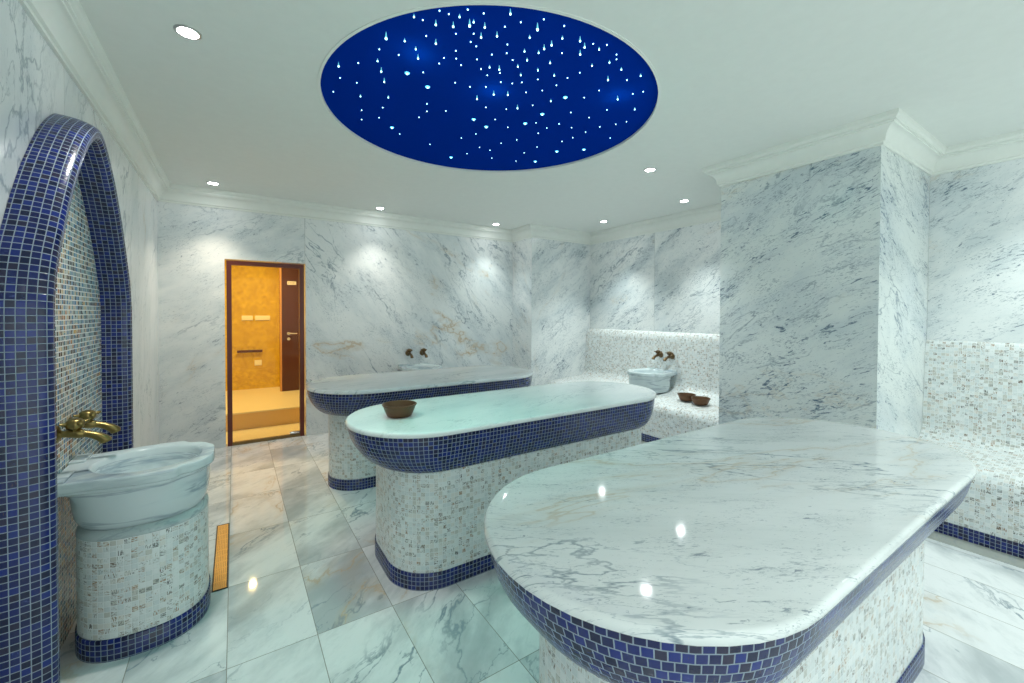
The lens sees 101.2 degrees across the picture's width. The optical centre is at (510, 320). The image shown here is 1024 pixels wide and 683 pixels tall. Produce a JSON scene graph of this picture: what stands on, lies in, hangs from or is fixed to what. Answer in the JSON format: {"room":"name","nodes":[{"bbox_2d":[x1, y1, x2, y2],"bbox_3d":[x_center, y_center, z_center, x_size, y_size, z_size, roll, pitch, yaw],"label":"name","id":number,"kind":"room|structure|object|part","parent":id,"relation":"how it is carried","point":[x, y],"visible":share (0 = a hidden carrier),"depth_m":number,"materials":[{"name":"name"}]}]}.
{"room":"spa","nodes":[
{"label":"spa","id":0,"kind":"room"},
{"bbox_2d":[0,0,159,447],"bbox_3d":[-1.685,0.058,1.309,0.120,2.690,6.976,0,1,-33],"label":"wall","id":1,"kind":"structure","parent":0,"point":[35,85],"depth_m":2.05,"materials":[{"name":"stone"}]},
{"bbox_2d":[18,0,1023,244],"bbox_3d":[0.605,-1.221,2.790,5.349,0.166,6.736,0,1,-33],"label":"trim","id":2,"kind":"structure","parent":1,"relation":"attached to","point":[64,25],"depth_m":3.07,"materials":[{"name":"paint"}]},
{"bbox_2d":[225,260,279,390],"bbox_3d":[-3.418,0.022,5.836,2.900,2.600,2.494,0,1,-33],"label":"wall","id":3,"kind":"structure","parent":0,"point":[255,290],"depth_m":6.75,"materials":[{"name":"stone"}]},
{"bbox_2d":[242,316,252,319],"bbox_3d":[-4.193,-0.042,6.686,0.150,0.075,0.019,0,1,-33],"label":"wall plate","id":4,"kind":"object","parent":3,"relation":"attached to","point":[243,317],"visible":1,"depth_m":6.68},
{"bbox_2d":[237,350,262,352],"bbox_3d":[-4.154,0.486,6.691,0.345,0.040,0.069,0,1,-33],"label":"wall rail","id":5,"kind":"object","parent":3,"relation":"attached to","point":[238,351],"visible":1,"depth_m":6.65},
{"bbox_2d":[255,360,261,364],"bbox_3d":[-4.074,0.677,6.777,0.100,0.085,0.019,0,1,-33],"label":"wall switch","id":6,"kind":"object","parent":3,"relation":"attached to","point":[257,362],"visible":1,"depth_m":6.77,"materials":[{"name":"plastic"}]},
{"bbox_2d":[255,316,269,319],"bbox_3d":[-4.017,-0.043,6.801,0.210,0.075,0.019,0,1,-33],"label":"wall plate","id":7,"kind":"object","parent":3,"relation":"attached to","point":[256,317],"visible":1,"depth_m":6.79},
{"bbox_2d":[226,387,304,415],"bbox_3d":[-3.552,1.116,6.052,2.700,0.015,1.820,0,1,-33],"label":"floor","id":8,"kind":"structure","parent":3,"relation":"attached to","point":[244,401],"depth_m":5.86,"materials":[{"name":"beige stone"}]},
{"bbox_2d":[226,407,304,430],"bbox_3d":[-3.072,1.235,5.323,2.700,0.196,0.030,0,1,-33],"label":"step","id":9,"kind":"structure","parent":3,"relation":"attached to","point":[285,416],"depth_m":5.29,"materials":[{"name":"stone"}]},
{"bbox_2d":[279,263,304,391],"bbox_3d":[-3.212,0.088,6.770,0.890,2.020,0.160,0,1,-33],"label":"wooden door","id":10,"kind":"structure","parent":3,"relation":"in","point":[288,278],"depth_m":6.58,"materials":[{"name":"brown wood"}]},
{"bbox_3d":[-3.430,-0.588,6.581,0.125,0.055,0.007,0,1,-33],"label":"sign plate","id":11,"kind":"part","parent":10,"relation":"part of","materials":[{"name":"metal"}]},
{"bbox_2d":[157,201,512,448],"bbox_3d":[-1.713,-0.009,5.392,4.319,2.690,0.120,0,1,-33],"label":"wall","id":12,"kind":"structure","parent":0,"point":[372,294],"depth_m":5.03,"materials":[{"name":"stone"}]},
{"bbox_2d":[226,260,304,445],"bbox_3d":[-2.731,0.349,4.708,0.743,1.988,0.065,0,1,-33],"label":"door frame","id":13,"kind":"structure","parent":12,"relation":"in","point":[301,432],"depth_m":4.65,"materials":[{"name":"brown wood"}]},
{"bbox_2d":[405,349,413,357],"bbox_3d":[-1.314,0.428,5.489,0.085,0.120,0.171,0,1,-33],"label":"tap","id":14,"kind":"object","parent":12,"relation":"attached to","point":[408,352],"visible":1,"depth_m":5.49,"materials":[{"name":"brown metal"}]},
{"bbox_2d":[420,348,427,357],"bbox_3d":[-1.149,0.429,5.597,0.085,0.120,0.171,0,1,-33],"label":"tap","id":15,"kind":"object","parent":12,"relation":"attached to","point":[422,352],"visible":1,"depth_m":5.60,"materials":[{"name":"brown metal"}]},
{"bbox_2d":[60,422,1023,682],"bbox_3d":[-0.195,1.417,3.807,5.840,0.100,9.470,0,1,-33],"label":"floor","id":16,"kind":"structure","parent":0,"point":[308,597],"depth_m":2.02,"materials":[{"name":"stone"}]},
{"bbox_2d":[0,113,133,682],"bbox_3d":[-1.917,0.249,1.892,0.128,2.286,1.369,0,1,-33],"label":"arched niche","id":17,"kind":"object","parent":16,"relation":"on","point":[66,302],"visible":0.99,"depth_m":1.43,"materials":[{"name":"blue tile"}]},
{"bbox_3d":[-1.969,0.295,1.859,0.004,2.196,1.189,0,1,-33],"label":"panel","id":18,"kind":"part","parent":17,"relation":"part of","materials":[{"name":"tile"}]},
{"bbox_2d":[57,418,111,443],"bbox_3d":[-1.816,0.471,1.789,0.171,0.120,0.085,0,1,-33],"label":"tap","id":19,"kind":"object","parent":17,"relation":"attached to","point":[73,426],"visible":0.97,"depth_m":1.76,"materials":[{"name":"gold metal"}]},
{"bbox_3d":[-1.839,0.438,1.773,0.075,0.053,0.075,0,1,-23],"label":"handle","id":20,"kind":"part","parent":19,"relation":"part of","materials":[{"name":"gold metal"}]},
{"bbox_3d":[-1.784,0.499,1.811,0.094,0.066,0.042,0,1,-33],"label":"spout","id":21,"kind":"part","parent":19,"relation":"part of","materials":[{"name":"gold metal"}]},
{"bbox_2d":[68,410,120,433],"bbox_3d":[-1.915,0.469,1.939,0.171,0.120,0.085,0,1,-33],"label":"tap","id":22,"kind":"object","parent":17,"relation":"attached to","point":[86,414],"visible":0.69,"depth_m":1.93,"materials":[{"name":"gold metal"}]},
{"bbox_3d":[-1.938,0.435,1.924,0.075,0.053,0.075,0,1,-23],"label":"handle","id":23,"kind":"part","parent":22,"relation":"part of","materials":[{"name":"gold metal"}]},
{"bbox_3d":[-1.883,0.496,1.961,0.094,0.066,0.042,0,1,-33],"label":"spout","id":24,"kind":"part","parent":22,"relation":"part of","materials":[{"name":"gold metal"}]},
{"bbox_2d":[57,441,214,662],"bbox_3d":[-1.703,1.011,1.957,0.538,0.762,0.505,0,1,-33],"label":"basin","id":25,"kind":"object","parent":16,"relation":"on","point":[141,514],"visible":0.98,"depth_m":1.78,"materials":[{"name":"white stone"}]},
{"bbox_3d":[-1.702,0.756,1.953,0.538,0.232,0.505,0,1,-33],"label":"bowl","id":26,"kind":"part","parent":25,"relation":"part of","materials":[{"name":"white stone"}]},
{"bbox_2d":[211,523,228,592],"bbox_3d":[-1.719,1.381,2.498,0.070,0.004,0.800,0,1,-33],"label":"floor drain","id":27,"kind":"object","parent":16,"relation":"on","point":[221,556],"visible":1,"depth_m":2.43,"materials":[{"name":"gold metal"}]},
{"bbox_2d":[305,366,533,490],"bbox_3d":[-0.752,0.942,3.988,2.166,0.840,0.940,0,1,-33],"label":"massage table","id":28,"kind":"object","parent":16,"relation":"on","point":[338,397],"visible":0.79,"depth_m":3.44,"materials":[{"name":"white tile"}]},
{"bbox_2d":[398,363,441,370],"bbox_3d":[-1.156,0.957,5.383,0.505,0.762,0.538,0,1,-33],"label":"basin","id":29,"kind":"object","parent":16,"relation":"on","point":[421,366],"visible":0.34,"depth_m":5.48,"materials":[{"name":"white stone"}]},
{"bbox_2d":[345,381,655,590],"bbox_3d":[0.081,0.963,2.890,2.300,0.840,0.840,0,1,-33],"label":"massage table","id":30,"kind":"object","parent":16,"relation":"on","point":[440,467],"visible":0.87,"depth_m":2.30,"materials":[{"name":"stone"}]},
{"bbox_2d":[382,400,416,417],"bbox_3d":[-0.641,0.512,2.419,0.195,0.072,0.195,0,1,-33],"label":"copper bowl","id":31,"kind":"object","parent":30,"relation":"on","point":[396,408],"visible":1,"depth_m":2.37,"materials":[{"name":"brown metal"}]},
{"bbox_2d":[547,329,719,441],"bbox_3d":[1.668,0.750,5.256,0.884,1.200,2.852,0,1,-33],"label":"bench","id":32,"kind":"object","parent":16,"relation":"on","point":[610,353],"visible":0.48,"depth_m":5.18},
{"bbox_2d":[627,367,676,392],"bbox_3d":[1.739,0.749,5.269,0.538,0.254,0.505,0,1,-33],"label":"basin","id":33,"kind":"object","parent":32,"relation":"on","point":[657,380],"visible":0.9,"depth_m":5.08,"materials":[{"name":"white stone"}]},
{"bbox_2d":[652,350,662,359],"bbox_3d":[1.877,0.440,5.414,0.171,0.120,0.085,0,1,-33],"label":"tap","id":34,"kind":"object","parent":32,"relation":"attached to","point":[659,353],"visible":1,"depth_m":5.41,"materials":[{"name":"brown metal"}]},
{"bbox_2d":[663,351,674,360],"bbox_3d":[1.970,0.448,5.272,0.171,0.120,0.085,0,1,-33],"label":"tap","id":35,"kind":"object","parent":32,"relation":"attached to","point":[671,355],"visible":1,"depth_m":5.27,"materials":[{"name":"brown metal"}]},
{"bbox_2d":[677,392,695,400],"bbox_3d":[1.965,0.857,4.702,0.195,0.072,0.195,0,1,-33],"label":"copper bowl","id":36,"kind":"object","parent":32,"relation":"on","point":[683,396],"visible":0.86,"depth_m":4.66,"materials":[{"name":"brown metal"}]},
{"bbox_2d":[691,396,710,405],"bbox_3d":[2.033,0.862,4.507,0.195,0.072,0.195,0,1,-33],"label":"copper bowl","id":37,"kind":"object","parent":32,"relation":"on","point":[697,400],"visible":1,"depth_m":4.45,"materials":[{"name":"brown metal"}]},
{"bbox_2d":[484,417,976,682],"bbox_3d":[0.940,0.987,1.610,2.262,0.840,0.917,0,1,-33],"label":"massage table","id":38,"kind":"object","parent":16,"relation":"on","point":[760,549],"visible":1,"depth_m":1.16,"materials":[{"name":"stone"}]},
{"bbox_2d":[918,340,1023,558],"bbox_3d":[3.626,0.790,2.172,0.723,1.235,2.318,0,1,-33],"label":"bench","id":39,"kind":"object","parent":16,"relation":"on","point":[973,393],"visible":0.68,"depth_m":2.95,"materials":[{"name":"white tile"}]},
{"bbox_2d":[641,440,1023,568],"bbox_3d":[2.190,1.387,3.585,0.158,0.024,6.240,0,1,-33],"label":"trim","id":40,"kind":"structure","parent":39,"relation":"attached to","point":[962,544],"depth_m":2.56,"materials":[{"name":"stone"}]},
{"bbox_2d":[79,0,1023,232],"bbox_3d":[0.605,-1.354,2.788,5.589,0.100,6.976,0,1,-33],"label":"ceiling","id":41,"kind":"structure","parent":0,"point":[239,107],"depth_m":2.36,"materials":[{"name":"paint"}]},
{"bbox_2d":[173,24,201,39],"bbox_3d":[-1.450,-1.293,1.888,0.104,0.007,0.104,0,1,-33],"label":"recessed light","id":42,"kind":"object","parent":41,"relation":"in","point":[185,31],"visible":1,"depth_m":1.88,"materials":[{"name":"white"}]},
{"bbox_2d":[207,181,218,184],"bbox_3d":[-2.894,-1.334,4.085,0.104,0.007,0.104,0,1,-33],"label":"recessed light","id":43,"kind":"object","parent":41,"relation":"in","point":[208,182],"visible":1,"depth_m":4.08,"materials":[{"name":"white"}]},
{"bbox_2d":[317,1,660,172],"bbox_3d":[-0.121,-1.317,2.727,2.060,0.066,2.060,1,1,22],"label":"ceiling panel","id":44,"kind":"object","parent":41,"relation":"attached to","point":[481,86],"visible":1,"depth_m":2.35,"materials":[{"name":"paint"}]},
{"bbox_2d":[333,63,643,147],"bbox_3d":[-0.103,-1.313,2.650,1.797,0.005,1.426,0,1,-33],"label":"light","id":45,"kind":"object","parent":44,"relation":"on","point":[439,105],"depth_m":2.54,"materials":[{"name":"white"}]},
{"bbox_2d":[644,167,655,171],"bbox_3d":[1.211,-1.312,3.660,0.104,0.007,0.104,0,1,-33],"label":"recessed light","id":46,"kind":"object","parent":41,"relation":"in","point":[651,169],"visible":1,"depth_m":3.64,"materials":[{"name":"white"}]},
{"bbox_2d":[512,238,590,385],"bbox_3d":[0.691,-0.021,6.604,1.270,2.690,0.495,0,1,-33],"label":"wall","id":47,"kind":"structure","parent":0,"point":[551,317],"depth_m":6.30,"materials":[{"name":"stone"}]},
{"bbox_2d":[590,220,720,333],"bbox_3d":[2.091,0.002,5.520,0.120,2.690,2.854,0,1,-33],"label":"wall","id":48,"kind":"structure","parent":0,"point":[668,280],"depth_m":5.57,"materials":[{"name":"stone"}]},
{"bbox_2d":[719,145,929,437],"bbox_3d":[2.655,0.036,3.546,1.348,2.690,1.066,0,1,-33],"label":"wall pillar","id":49,"kind":"structure","parent":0,"point":[824,264],"depth_m":3.06,"materials":[{"name":"stone"}]},
{"bbox_2d":[927,158,1023,343],"bbox_3d":[4.072,0.060,2.380,0.260,2.690,2.440,0,1,-33],"label":"wall","id":50,"kind":"structure","parent":0,"point":[976,250],"depth_m":3.10,"materials":[{"name":"stone"}]}
]}

